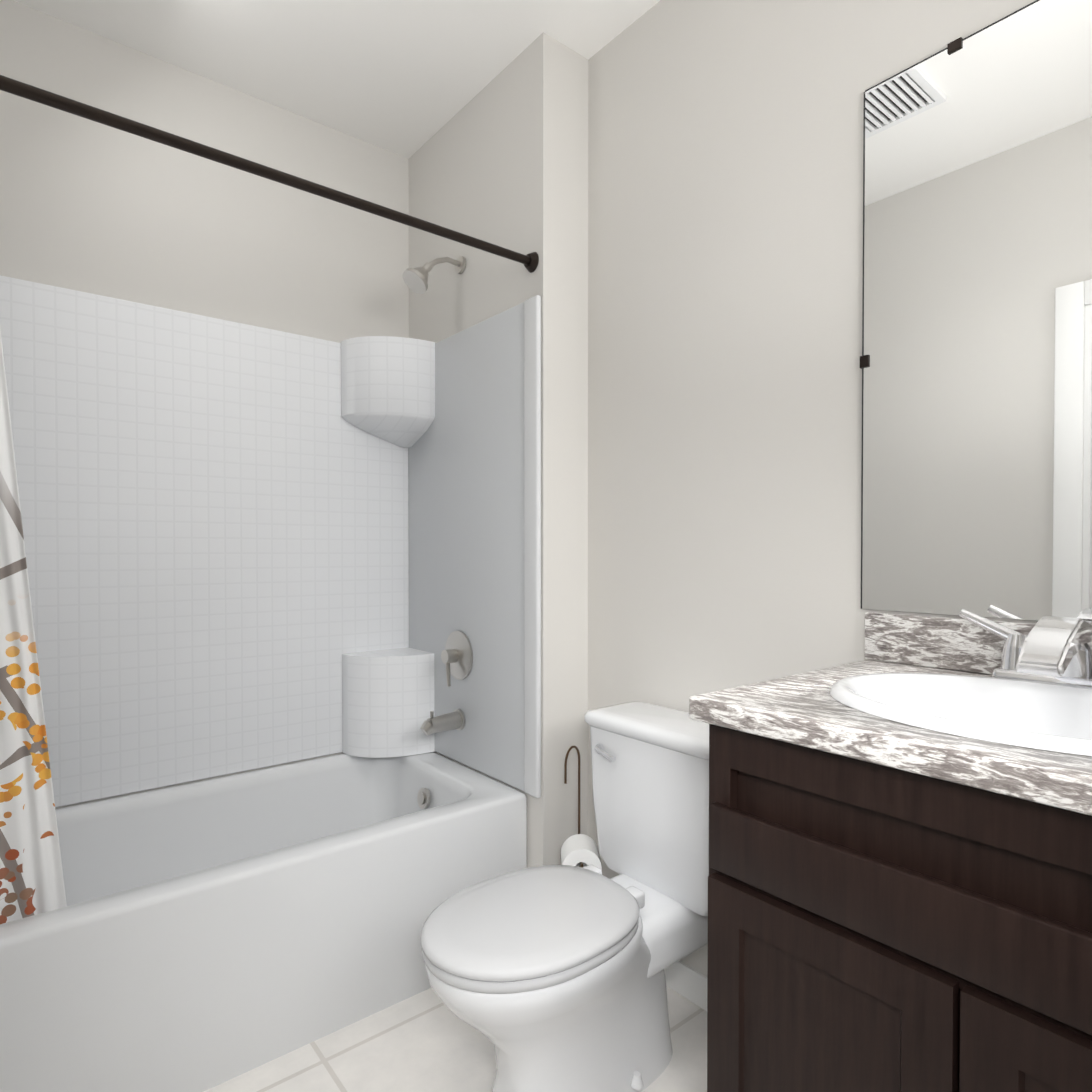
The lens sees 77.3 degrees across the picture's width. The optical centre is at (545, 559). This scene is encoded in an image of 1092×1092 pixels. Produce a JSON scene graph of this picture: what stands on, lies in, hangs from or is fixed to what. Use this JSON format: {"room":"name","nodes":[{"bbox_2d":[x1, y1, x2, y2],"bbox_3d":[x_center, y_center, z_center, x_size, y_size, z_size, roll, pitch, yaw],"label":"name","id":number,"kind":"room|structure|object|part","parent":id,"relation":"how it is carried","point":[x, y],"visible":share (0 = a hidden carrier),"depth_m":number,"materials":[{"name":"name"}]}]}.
{"room":"bathroom","nodes":[
{"label":"bathroom","id":0,"kind":"room"},
{"bbox_2d":[0,0,408,808],"bbox_3d":[-1.198,-0.190,2.213,1.620,2.740,0.100,-1,1,-39],"label":"wall","id":1,"kind":"structure","parent":0,"point":[88,206],"depth_m":2.17,"materials":[{"name":"white paint"}]},
{"bbox_2d":[0,275,408,807],"bbox_3d":[-1.123,-0.037,2.202,1.516,1.501,0.011,-1,1,-39],"label":"wall panel","id":2,"kind":"object","parent":1,"relation":"attached to","point":[214,517],"visible":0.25,"depth_m":2.18,"materials":[{"name":"tile"}]},
{"bbox_2d":[341,336,434,447],"bbox_3d":[-0.577,-0.614,2.495,0.270,0.361,0.212,-1,1,-39],"label":"corner shelf","id":3,"kind":"object","parent":2,"relation":"attached to","point":[388,388],"visible":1,"depth_m":2.45,"materials":[{"name":"plastic"}]},
{"bbox_2d":[342,647,434,757],"bbox_3d":[-0.580,0.528,2.514,0.270,0.363,0.202,-1,1,-39],"label":"corner shelf","id":4,"kind":"object","parent":2,"relation":"attached to","point":[387,701],"visible":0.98,"depth_m":2.46,"materials":[{"name":"tile"}]},
{"bbox_2d":[13,0,659,158],"bbox_3d":[0.104,-1.594,0.972,2.100,0.100,3.640,-1,1,-39],"label":"ceiling","id":5,"kind":"structure","parent":0,"point":[408,79],"depth_m":2.06,"materials":[{"name":"white paint"}]},
{"bbox_2d":[204,986,706,1091],"bbox_3d":[0.104,1.246,1.008,2.100,0.100,3.640,-1,1,-39],"label":"floor","id":6,"kind":"structure","parent":0,"point":[427,1040],"depth_m":1.62,"materials":[{"name":"tile"}]},
{"bbox_2d":[0,752,526,1091],"bbox_3d":[-0.884,0.951,1.920,1.514,0.465,0.767,-1,1,-39],"label":"bathtub","id":7,"kind":"object","parent":6,"relation":"on","point":[202,936],"visible":0.9,"depth_m":1.68,"materials":[{"name":"white ceramic"}]},
{"bbox_2d":[420,701,708,1091],"bbox_3d":[0.090,0.798,1.558,0.801,0.781,0.444,-1,1,-39],"label":"toilet","id":8,"kind":"object","parent":6,"relation":"on","point":[547,978],"visible":0.96,"depth_m":1.49,"materials":[{"name":"white ceramic"}]},
{"bbox_3d":[-0.033,0.784,1.458,0.480,0.020,0.370,-1,1,-39],"label":"seat","id":9,"kind":"part","parent":8,"relation":"part of","materials":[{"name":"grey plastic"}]},
{"bbox_3d":[-0.033,0.758,1.457,0.484,0.028,0.374,-1,1,-39],"label":"seat lid","id":10,"kind":"part","parent":8,"relation":"part of","materials":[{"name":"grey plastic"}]},
{"bbox_3d":[0.033,0.992,1.514,0.639,0.395,0.362,-1,1,-39],"label":"bowl","id":11,"kind":"part","parent":8,"relation":"part of","materials":[{"name":"white ceramic"}]},
{"bbox_3d":[0.142,0.495,1.790,0.012,0.026,0.026,-1,1,-39],"label":"handle","id":12,"kind":"part","parent":8,"relation":"part of","materials":[{"name":"silver metal"}]},
{"bbox_3d":[0.152,0.503,1.764,0.018,0.026,0.070,-1,1,-39],"label":"handle arm","id":13,"kind":"part","parent":8,"relation":"part of"},
{"bbox_3d":[0.315,0.425,1.736,0.221,0.040,0.444,-1,1,-39],"label":"tank lid","id":14,"kind":"part","parent":8,"relation":"part of","materials":[{"name":"white ceramic"}]},
{"bbox_3d":[0.318,0.634,1.741,0.205,0.375,0.420,-1,1,-39],"label":"tank","id":15,"kind":"part","parent":8,"relation":"part of","materials":[{"name":"white ceramic"}]},
{"bbox_2d":[561,746,601,869],"bbox_3d":[0.097,0.859,1.961,0.194,0.648,0.204,-1,1,-39],"label":"stand","id":16,"kind":"object","parent":6,"relation":"on","point":[579,850],"visible":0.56,"depth_m":1.91,"materials":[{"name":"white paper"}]},
{"bbox_2d":[689,609,1091,1091],"bbox_3d":[0.701,0.645,0.978,0.598,1.103,0.772,-1,1,-39],"label":"bathroom vanity","id":17,"kind":"object","parent":6,"relation":"on","point":[900,865],"visible":1,"depth_m":0.90,"materials":[{"name":"brown wood"}]},
{"bbox_3d":[0.372,0.785,0.944,0.018,0.573,0.352,-1,1,-39],"label":"door","id":18,"kind":"part","parent":17,"relation":"part of","materials":[{"name":"brown wood"}]},
{"bbox_2d":[689,660,1091,815],"bbox_3d":[0.701,0.237,0.973,0.598,0.037,0.772,-1,1,-39],"label":"countertop","id":19,"kind":"structure","parent":17,"relation":"on","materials":[{"name":"stone"}]},
{"bbox_2d":[829,673,1091,755],"bbox_3d":[0.680,0.243,0.976,0.418,0.210,0.532,-1,1,-39],"label":"sink","id":20,"kind":"object","parent":19,"relation":"in","point":[1047,714],"depth_m":1.09,"materials":[{"name":"white ceramic"}]},
{"bbox_2d":[959,609,1091,688],"bbox_3d":[0.818,0.154,1.087,0.214,0.124,0.334,-1,1,-39],"label":"faucet","id":21,"kind":"object","parent":19,"relation":"on","point":[1053,652],"depth_m":1.12,"materials":[{"name":"silver metal"}]},
{"bbox_3d":[0.485,0.436,0.800,0.018,0.100,0.712,-1,1,-39],"label":"drawer","id":22,"kind":"part","parent":17,"relation":"part of","materials":[{"name":"brown wood"}]},
{"bbox_3d":[0.500,0.292,0.810,0.020,0.070,0.656,-1,1,-39],"label":"frame rail","id":23,"kind":"part","parent":17,"relation":"part of","materials":[{"name":"brown wood"}]},
{"bbox_3d":[0.500,0.498,0.813,0.020,0.020,0.656,-1,1,-39],"label":"frame rail","id":24,"kind":"part","parent":17,"relation":"part of","materials":[{"name":"brown wood"}]},
{"bbox_3d":[0.599,0.789,0.664,0.018,0.573,0.352,-1,1,-39],"label":"door","id":25,"kind":"part","parent":17,"relation":"part of","materials":[{"name":"brown wood"}]},
{"bbox_2d":[408,32,587,867],"bbox_3d":[-0.118,-0.194,2.549,0.480,2.740,0.940,-1,1,-39],"label":"wall","id":26,"kind":"structure","parent":0,"point":[500,159],"depth_m":2.11,"materials":[{"name":"white paint"}]},
{"bbox_2d":[0,75,538,923],"bbox_3d":[-0.677,-0.023,1.653,1.518,1.800,0.211,-1,1,-39],"label":"shower curtain","id":27,"kind":"object","parent":26,"relation":"attached to","point":[30,871],"visible":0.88,"depth_m":1.44,"materials":[{"name":"white fabric"}]},
{"bbox_3d":[-0.629,-0.892,1.583,1.504,0.025,0.025,-1,1,-39],"label":"rod","id":28,"kind":"part","parent":27,"relation":"part of","materials":[{"name":"black metal"}]},
{"bbox_2d":[403,256,465,293],"bbox_3d":[-0.377,-0.969,2.302,0.220,0.161,0.090,-1,1,-39],"label":"shower head","id":29,"kind":"object","parent":26,"relation":"attached to","point":[415,280],"visible":1,"depth_m":2.27},
{"bbox_3d":[-0.348,-1.005,2.325,0.136,0.061,0.018,-1,1,-39],"label":"arm","id":30,"kind":"part","parent":29,"relation":"part of"},
{"bbox_2d":[408,302,523,790],"bbox_3d":[-0.297,-0.040,2.380,0.011,1.501,0.754,-1,1,-39],"label":"panel","id":31,"kind":"object","parent":26,"relation":"attached to","point":[466,503],"visible":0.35,"depth_m":2.29,"materials":[{"name":"grey plastic"}]},
{"bbox_2d":[420,709,464,735],"bbox_3d":[-0.360,0.554,2.336,0.151,0.081,0.072,-1,1,-39],"label":"tub spout","id":32,"kind":"object","parent":31,"relation":"attached to","point":[454,719],"visible":0.98,"depth_m":2.32,"materials":[{"name":"silver metal"}]},
{"bbox_2d":[441,631,472,686],"bbox_3d":[-0.325,0.341,2.362,0.061,0.186,0.170,-1,1,-39],"label":"shower valve","id":33,"kind":"object","parent":31,"relation":"attached to","point":[457,656],"visible":1,"depth_m":2.34,"materials":[{"name":"silver metal"}]},
{"bbox_3d":[-0.336,0.383,2.342,0.020,0.103,0.035,-1,1,-39],"label":"lever","id":34,"kind":"part","parent":33,"relation":"part of","materials":[{"name":"silver metal"}]},
{"bbox_2d":[524,295,540,797],"bbox_3d":[-0.041,-0.035,2.058,0.019,1.501,0.070,-1,1,-39],"label":"trim","id":35,"kind":"structure","parent":26,"relation":"attached to","point":[532,546],"depth_m":2.04,"materials":[{"name":"white plastic"}]},
{"bbox_2d":[588,0,1091,976],"bbox_3d":[1.022,-0.176,1.129,0.100,2.740,2.700,-1,1,-39],"label":"wall","id":36,"kind":"structure","parent":0,"point":[724,308],"depth_m":1.73,"materials":[{"name":"white paint"}]},
{"bbox_2d":[665,961,706,1010],"bbox_3d":[0.405,1.143,1.817,0.012,0.085,0.858,-1,1,-39],"label":"baseboard","id":37,"kind":"structure","parent":36,"relation":"attached to","point":[686,981],"depth_m":1.84,"materials":[{"name":"white"}]},
{"bbox_2d":[865,612,1035,674],"bbox_3d":[0.926,0.166,1.154,0.020,0.100,0.772,-1,1,-39],"label":"backsplash","id":38,"kind":"structure","parent":36,"relation":"attached to","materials":[{"name":"stone"}]},
{"bbox_2d":[860,0,1091,623],"bbox_3d":[0.969,-0.443,1.103,0.009,1.107,0.931,-1,1,-39],"label":"mirror","id":39,"kind":"object","parent":36,"relation":"attached to","point":[976,454],"visible":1,"depth_m":1.28,"materials":[{"name":"clear glass"}]}
]}

